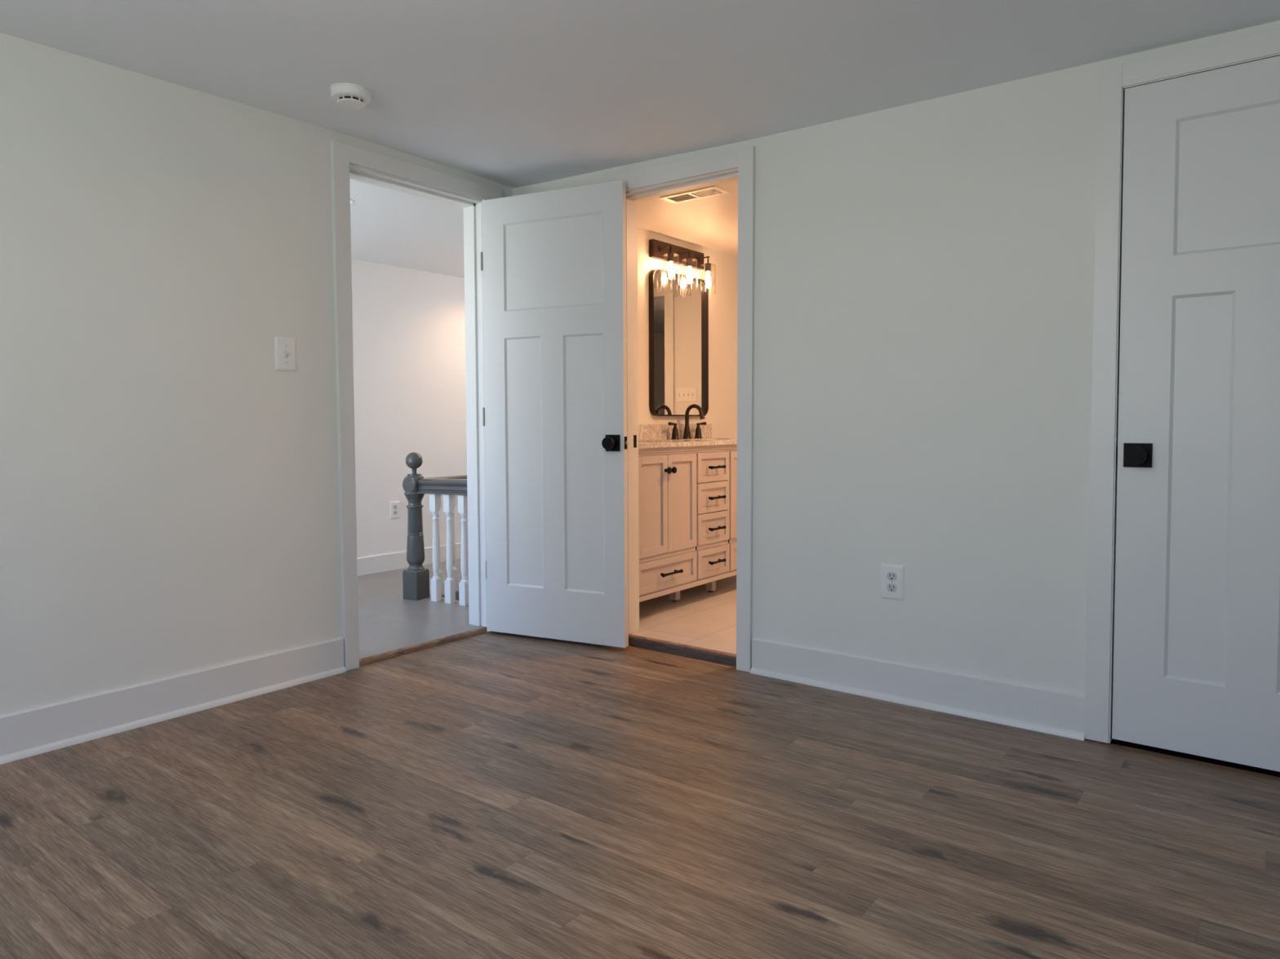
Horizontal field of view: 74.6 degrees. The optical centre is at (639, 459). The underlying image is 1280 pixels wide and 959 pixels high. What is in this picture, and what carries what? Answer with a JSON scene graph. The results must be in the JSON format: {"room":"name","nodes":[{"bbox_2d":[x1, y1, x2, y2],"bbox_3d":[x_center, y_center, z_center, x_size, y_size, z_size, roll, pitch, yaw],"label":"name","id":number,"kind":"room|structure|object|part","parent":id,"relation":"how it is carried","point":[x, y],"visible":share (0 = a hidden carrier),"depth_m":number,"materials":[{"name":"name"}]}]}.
{"room":"empty bedroom","nodes":[
{"label":"empty bedroom","id":0,"kind":"room"},
{"bbox_2d":[0,32,512,715],"bbox_3d":[-2.027,-0.244,2.543,0.120,2.340,4.420,2,3,37],"label":"wall","id":1,"kind":"structure","parent":0,"point":[170,495],"depth_m":2.90,"materials":[{"name":"paint"}]},
{"bbox_2d":[0,637,346,764],"bbox_3d":[-2.233,0.872,2.192,0.029,0.142,3.290,2,3,37],"label":"baseboard","id":2,"kind":"structure","parent":1,"relation":"attached to","point":[24,734],"depth_m":2.92,"materials":[{"name":"white wood"}]},
{"bbox_2d":[274,336,296,371],"bbox_3d":[-1.377,-0.411,3.271,0.018,0.132,0.086,2,3,37],"label":"light switch","id":3,"kind":"object","parent":1,"relation":"attached to","point":[285,347],"visible":1,"depth_m":3.27,"materials":[{"name":"white plastic"}]},
{"bbox_2d":[330,139,502,671],"bbox_3d":[-1.018,-0.226,3.860,0.156,2.180,0.926,2,3,37],"label":"door frame","id":4,"kind":"structure","parent":1,"relation":"attached to","point":[348,162],"depth_m":3.65,"materials":[{"name":"white wood"}]},
{"bbox_2d":[349,178,464,278],"bbox_3d":[-1.374,-1.352,4.904,1.765,0.120,5.000,2,3,37],"label":"ceiling","id":5,"kind":"structure","parent":0,"point":[389,227],"depth_m":4.72,"materials":[{"name":"white paint"}]},
{"bbox_2d":[351,258,466,558],"bbox_3d":[-2.022,-0.370,5.447,0.120,2.340,5.240,2,3,37],"label":"wall","id":6,"kind":"structure","parent":0,"point":[409,324],"depth_m":5.83,"materials":[{"name":"white paint"}]},
{"bbox_2d":[389,501,399,519],"bbox_3d":[-1.692,0.347,5.798,0.009,0.120,0.080,2,3,37],"label":"wall outlet","id":7,"kind":"object","parent":6,"relation":"attached to","point":[394,509],"visible":1,"depth_m":5.79,"materials":[{"name":"white plastic"}]},
{"bbox_2d":[357,542,461,576],"bbox_3d":[-1.963,0.717,5.453,0.014,0.118,5.000,2,3,37],"label":"baseboard","id":8,"kind":"structure","parent":6,"relation":"attached to","point":[397,560],"depth_m":5.77,"materials":[{"name":"white wood"}]},
{"bbox_2d":[0,559,1279,958],"bbox_3d":[0.040,0.981,2.855,6.365,0.245,7.100,2,3,37],"label":"floor","id":9,"kind":"structure","parent":0,"point":[489,795],"depth_m":2.15,"materials":[{"name":"wood"}]},
{"bbox_2d":[359,626,486,666],"bbox_3d":[-0.983,0.853,3.858,0.015,0.026,0.726,2,3,37],"label":"threshold","id":10,"kind":"object","parent":9,"relation":"on","point":[363,661],"visible":0.95,"depth_m":3.83,"materials":[{"name":"brown wood"}]},
{"bbox_2d":[402,452,468,606],"bbox_3d":[-0.374,0.346,5.470,0.793,0.842,2.260,2,3,37],"label":"stair railing","id":11,"kind":"object","parent":9,"relation":"on","point":[415,580],"visible":0.44,"depth_m":4.76,"materials":[{"name":"grey paint"}]},
{"bbox_3d":[-1.292,0.439,4.829,0.121,0.721,0.121,2,3,37],"label":"newel post","id":12,"kind":"part","parent":11,"relation":"part of","materials":[{"name":"grey paint"}]},
{"bbox_3d":[-0.964,0.150,4.617,0.697,0.096,0.065,1,3,32],"label":"handrail","id":13,"kind":"part","parent":11,"relation":"part of","materials":[{"name":"grey paint"}]},
{"bbox_3d":[-0.618,0.106,5.706,0.065,0.091,2.164,2,3,37],"label":"handrail","id":14,"kind":"part","parent":11,"relation":"part of","materials":[{"name":"grey paint"}]},
{"bbox_2d":[429,595,468,605],"bbox_3d":[-0.939,0.816,4.660,0.680,0.038,0.036,2,3,37],"label":"floor nosing","id":15,"kind":"structure","parent":9,"relation":"attached to","point":[442,598],"depth_m":4.75,"materials":[{"name":"brown wood"}]},
{"bbox_2d":[628,634,736,666],"bbox_3d":[0.184,0.843,3.723,0.621,0.046,0.023,2,3,37],"label":"threshold","id":16,"kind":"object","parent":9,"relation":"on","point":[713,655],"visible":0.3,"depth_m":3.71,"materials":[{"name":"brown wood"}]},
{"bbox_2d":[638,444,737,602],"bbox_3d":[0.234,0.342,4.835,0.582,0.860,1.522,2,3,37],"label":"vanity cabinet","id":17,"kind":"object","parent":9,"relation":"on","point":[687,503],"visible":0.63,"depth_m":4.44,"materials":[{"name":"grey paint"}]},
{"bbox_3d":[0.055,0.230,4.196,0.022,0.502,0.259,2,3,37],"label":"door","id":18,"kind":"part","parent":17,"relation":"part of","materials":[{"name":"grey paint"}]},
{"bbox_3d":[0.136,0.580,4.315,0.022,0.156,0.522,2,3,37],"label":"drawer","id":19,"kind":"part","parent":17,"relation":"part of","materials":[{"name":"grey paint"}]},
{"bbox_3d":[0.141,0.055,4.259,0.031,0.035,0.035,2,3,37],"label":"knob","id":20,"kind":"part","parent":17,"relation":"part of","materials":[{"name":"black metal"}]},
{"bbox_3d":[0.160,0.581,4.298,0.036,0.019,0.165,2,3,37],"label":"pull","id":21,"kind":"part","parent":17,"relation":"part of","materials":[{"name":"black metal"}]},
{"bbox_3d":[0.168,0.053,4.294,0.031,0.035,0.035,2,3,37],"label":"knob","id":22,"kind":"part","parent":17,"relation":"part of","materials":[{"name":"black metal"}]},
{"bbox_3d":[0.191,0.720,4.625,0.044,0.101,0.044,2,3,37],"label":"leg","id":23,"kind":"part","parent":17,"relation":"part of","materials":[{"name":"grey paint"}]},
{"bbox_3d":[0.215,0.220,4.404,0.022,0.502,0.259,2,3,37],"label":"door","id":24,"kind":"part","parent":17,"relation":"part of","materials":[{"name":"grey paint"}]},
{"bbox_2d":[638,423,737,456],"bbox_3d":[0.222,-0.075,4.822,0.563,0.255,1.534,2,3,37],"label":"countertop","id":25,"kind":"structure","parent":17,"relation":"on","point":[650,436],"depth_m":5.01,"materials":[{"name":"stone"}]},
{"bbox_2d":[667,404,706,439],"bbox_3d":[0.335,-0.237,5.218,0.161,0.216,0.406,2,3,37],"label":"faucet","id":26,"kind":"object","parent":25,"relation":"on","point":[686,434],"visible":0.96,"depth_m":5.23,"materials":[{"name":"brown metal"}]},
{"bbox_3d":[0.201,-0.177,5.131,0.052,0.105,0.101,2,3,37],"label":"handle","id":27,"kind":"part","parent":26,"relation":"part of","materials":[{"name":"brown metal"}]},
{"bbox_3d":[0.341,-0.282,5.212,0.145,0.126,0.032,2,3,37],"label":"spout","id":28,"kind":"part","parent":26,"relation":"part of","materials":[{"name":"brown metal"}]},
{"bbox_3d":[0.387,-0.189,5.373,0.052,0.105,0.101,2,3,37],"label":"handle","id":29,"kind":"part","parent":26,"relation":"part of","materials":[{"name":"brown metal"}]},
{"bbox_3d":[0.411,0.708,4.879,0.044,0.101,0.044,2,3,37],"label":"leg","id":30,"kind":"part","parent":17,"relation":"part of","materials":[{"name":"grey paint"}]},
{"bbox_3d":[0.400,0.039,4.639,0.022,0.162,0.316,2,3,37],"label":"drawer","id":31,"kind":"part","parent":17,"relation":"part of","materials":[{"name":"grey paint"}]},
{"bbox_3d":[0.402,0.564,4.662,0.022,0.156,0.316,2,3,37],"label":"drawer","id":32,"kind":"part","parent":17,"relation":"part of","materials":[{"name":"grey paint"}]},
{"bbox_3d":[0.402,0.376,4.654,0.022,0.168,0.316,2,3,37],"label":"drawer","id":33,"kind":"part","parent":17,"relation":"part of","materials":[{"name":"grey paint"}]},
{"bbox_3d":[0.401,0.206,4.646,0.022,0.164,0.316,2,3,37],"label":"drawer","id":34,"kind":"part","parent":17,"relation":"part of","materials":[{"name":"grey paint"}]},
{"bbox_3d":[0.425,0.380,4.636,0.036,0.019,0.135,2,3,37],"label":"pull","id":35,"kind":"part","parent":17,"relation":"part of","materials":[{"name":"black metal"}]},
{"bbox_3d":[0.423,0.041,4.621,0.036,0.019,0.135,2,3,37],"label":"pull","id":36,"kind":"part","parent":17,"relation":"part of","materials":[{"name":"black metal"}]},
{"bbox_3d":[0.426,0.564,4.644,0.036,0.019,0.135,2,3,37],"label":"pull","id":37,"kind":"part","parent":17,"relation":"part of","materials":[{"name":"black metal"}]},
{"bbox_3d":[0.424,0.209,4.629,0.036,0.019,0.135,2,3,37],"label":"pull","id":38,"kind":"part","parent":17,"relation":"part of","materials":[{"name":"black metal"}]},
{"bbox_3d":[0.691,0.546,5.037,0.022,0.156,0.592,2,3,37],"label":"drawer","id":39,"kind":"part","parent":17,"relation":"part of","materials":[{"name":"grey paint"}]},
{"bbox_3d":[0.598,0.197,4.904,0.022,0.502,0.294,2,3,37],"label":"door","id":40,"kind":"part","parent":17,"relation":"part of","materials":[{"name":"grey paint"}]},
{"bbox_2d":[0,0,1279,188],"bbox_3d":[-0.123,-1.260,1.109,4.600,0.203,4.300,2,3,37],"label":"ceiling","id":41,"kind":"structure","parent":0,"point":[512,94],"depth_m":2.63,"materials":[{"name":"paint"}]},
{"bbox_2d":[329,83,371,109],"bbox_3d":[-1.021,-1.278,2.964,0.139,0.054,0.139,2,3,37],"label":"smoke detector","id":42,"kind":"object","parent":41,"relation":"attached to","point":[347,95],"visible":1,"depth_m":2.93,"materials":[{"name":"white plastic"}]},
{"bbox_2d":[637,227,737,438],"bbox_3d":[0.267,-0.382,5.481,0.180,2.340,2.800,2,3,37],"label":"wall","id":43,"kind":"structure","parent":0,"point":[722,413],"depth_m":5.61,"materials":[{"name":"white paint"}]},
{"bbox_2d":[638,423,711,439],"bbox_3d":[0.005,-0.163,4.982,0.019,0.092,1.530,2,3,37],"label":"backsplash","id":44,"kind":"structure","parent":43,"relation":"attached to","point":[646,432],"depth_m":5.16,"materials":[{"name":"stone"}]},
{"bbox_2d":[648,269,708,416],"bbox_3d":[0.251,-0.715,5.272,0.033,0.882,0.606,2,3,37],"label":"wall mirror","id":45,"kind":"object","parent":43,"relation":"attached to","point":[678,319],"visible":0.9,"depth_m":5.26,"materials":[{"name":"black mirror"}]},
{"bbox_2d":[648,239,715,294],"bbox_3d":[0.283,-1.188,5.196,0.154,0.274,0.550,2,3,37],"label":"vanity light","id":46,"kind":"object","parent":43,"relation":"attached to","point":[659,250],"visible":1,"depth_m":5.17,"materials":[{"name":"brown metal"}]},
{"bbox_3d":[0.153,-1.260,5.029,0.082,0.051,0.034,2,3,37],"label":"arm","id":47,"kind":"part","parent":46,"relation":"part of","materials":[{"name":"brown metal"}]},
{"bbox_2d":[666,253,674,262],"bbox_3d":[0.184,-1.211,5.022,0.044,0.052,0.044,2,3,37],"label":"socket","id":48,"kind":"object","parent":46,"relation":"attached to","point":[670,255],"depth_m":5.01,"materials":[{"name":"brown metal"}]},
{"bbox_3d":[0.185,-1.138,5.025,0.034,0.091,0.034,2,3,37],"label":"bulb","id":49,"kind":"part","parent":46,"relation":"part of","materials":[{"name":"white glass"}]},
{"bbox_3d":[0.273,-1.268,5.185,0.082,0.051,0.034,2,3,37],"label":"arm","id":50,"kind":"part","parent":46,"relation":"part of","materials":[{"name":"brown metal"}]},
{"bbox_2d":[685,257,693,266],"bbox_3d":[0.304,-1.218,5.178,0.044,0.052,0.044,2,3,37],"label":"socket","id":51,"kind":"object","parent":46,"relation":"attached to","point":[689,260],"depth_m":5.16,"materials":[{"name":"brown metal"}]},
{"bbox_3d":[0.305,-1.145,5.181,0.034,0.091,0.034,2,3,37],"label":"bulb","id":52,"kind":"part","parent":46,"relation":"part of","materials":[{"name":"white glass"}]},
{"bbox_3d":[0.402,-1.276,5.353,0.082,0.051,0.034,2,3,37],"label":"arm","id":53,"kind":"part","parent":46,"relation":"part of","materials":[{"name":"brown metal"}]},
{"bbox_2d":[704,262,711,271],"bbox_3d":[0.433,-1.226,5.346,0.044,0.052,0.044,2,3,37],"label":"socket","id":54,"kind":"object","parent":46,"relation":"attached to","point":[708,265],"depth_m":5.33,"materials":[{"name":"brown metal"}]},
{"bbox_3d":[0.434,-1.150,5.350,0.099,0.184,0.099,2,3,37],"label":"lamp shade","id":55,"kind":"part","parent":46,"relation":"part of","materials":[{"name":"clear glass"}]},
{"bbox_3d":[0.434,-1.153,5.349,0.034,0.091,0.034,2,3,37],"label":"bulb","id":56,"kind":"part","parent":46,"relation":"part of","materials":[{"name":"white glass"}]},
{"bbox_2d":[637,179,737,257],"bbox_3d":[1.143,-1.422,4.760,2.280,0.120,2.800,2,3,37],"label":"ceiling","id":57,"kind":"structure","parent":0,"point":[711,223],"depth_m":4.74,"materials":[{"name":"white paint"}]},
{"bbox_2d":[659,186,728,204],"bbox_3d":[0.272,-1.329,4.225,0.330,0.012,0.136,2,3,37],"label":"ceiling vent","id":58,"kind":"object","parent":57,"relation":"in","point":[711,191],"visible":1,"depth_m":4.22,"materials":[{"name":"white metal"}]},
{"bbox_2d":[512,20,1279,777],"bbox_3d":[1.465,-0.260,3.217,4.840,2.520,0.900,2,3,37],"label":"wall","id":59,"kind":"structure","parent":0,"point":[924,270],"depth_m":2.97,"materials":[{"name":"paint"}]},
{"bbox_2d":[480,180,628,648],"bbox_3d":[-0.418,-0.196,3.889,0.776,2.080,0.095,1,3,26],"label":"door","id":60,"kind":"structure","parent":59,"relation":"in","point":[553,262],"depth_m":3.89,"materials":[{"name":"white paint"}]},
{"bbox_3d":[-0.135,-0.073,3.735,0.057,0.057,0.052,1,3,26],"label":"knob","id":61,"kind":"part","parent":60,"relation":"part of","materials":[{"name":"black metal"}]},
{"bbox_3d":[-0.064,-0.075,3.758,0.001,0.057,0.025,1,3,26],"label":"latch plate","id":62,"kind":"part","parent":60,"relation":"part of","materials":[{"name":"black metal"}]},
{"bbox_2d":[604,146,755,672],"bbox_3d":[0.197,-0.215,3.700,0.778,2.160,0.156,2,3,37],"label":"door frame","id":63,"kind":"structure","parent":59,"relation":"attached to","point":[664,179],"depth_m":3.47,"materials":[{"name":"white wood"}]},
{"bbox_3d":[-0.025,-0.086,3.926,0.002,0.059,0.029,2,3,37],"label":"strike plate","id":64,"kind":"part","parent":63,"relation":"part of","materials":[{"name":"black metal"}]},
{"bbox_3d":[0.239,-0.225,3.755,0.776,2.084,0.018,2,3,37],"label":"bathroom casing","id":65,"kind":"part","parent":63,"relation":"part of","materials":[{"name":"white wood"}]},
{"bbox_2d":[880,563,904,600],"bbox_3d":[0.928,0.450,3.090,0.086,0.130,0.009,2,3,37],"label":"wall outlet","id":66,"kind":"object","parent":59,"relation":"attached to","point":[892,576],"visible":1,"depth_m":3.08,"materials":[{"name":"white plastic"}]},
{"bbox_2d":[886,583,897,592],"bbox_3d":[0.926,0.472,3.088,0.037,0.030,0.002,2,3,37],"label":"receptacle","id":67,"kind":"object","parent":66,"relation":"attached to","point":[891,588],"depth_m":3.09,"materials":[{"name":"white plastic"}]},
{"bbox_2d":[886,572,897,581],"bbox_3d":[0.926,0.429,3.086,0.037,0.030,0.002,2,3,37],"label":"receptacle","id":68,"kind":"object","parent":66,"relation":"attached to","point":[891,576],"depth_m":3.09,"materials":[{"name":"white plastic"}]},
{"bbox_2d":[750,637,1084,741],"bbox_3d":[0.947,0.819,3.079,1.228,0.142,0.029,2,3,37],"label":"baseboard","id":69,"kind":"structure","parent":59,"relation":"attached to","point":[1032,708],"depth_m":3.01,"materials":[{"name":"white wood"}]},
{"bbox_2d":[1083,26,1279,743],"bbox_3d":[1.807,-0.151,2.456,0.859,2.117,0.138,2,3,37],"label":"door frame","id":70,"kind":"structure","parent":59,"relation":"attached to","point":[1113,80],"depth_m":2.63,"materials":[{"name":"white wood"}]},
{"bbox_3d":[1.497,-0.013,2.636,0.002,0.060,0.020,2,3,37],"label":"strike plate","id":71,"kind":"part","parent":70,"relation":"part of","materials":[{"name":"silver metal"}]},
{"bbox_2d":[1111,55,1279,772],"bbox_3d":[1.763,-0.118,2.395,0.703,2.025,0.096,2,3,37],"label":"door","id":72,"kind":"structure","parent":59,"relation":"in","point":[1197,644],"depth_m":2.49,"materials":[{"name":"white paint"}]},
{"bbox_3d":[1.516,-0.013,2.563,0.057,0.057,0.052,2,3,37],"label":"knob","id":73,"kind":"part","parent":72,"relation":"part of","materials":[{"name":"black metal"}]}
]}

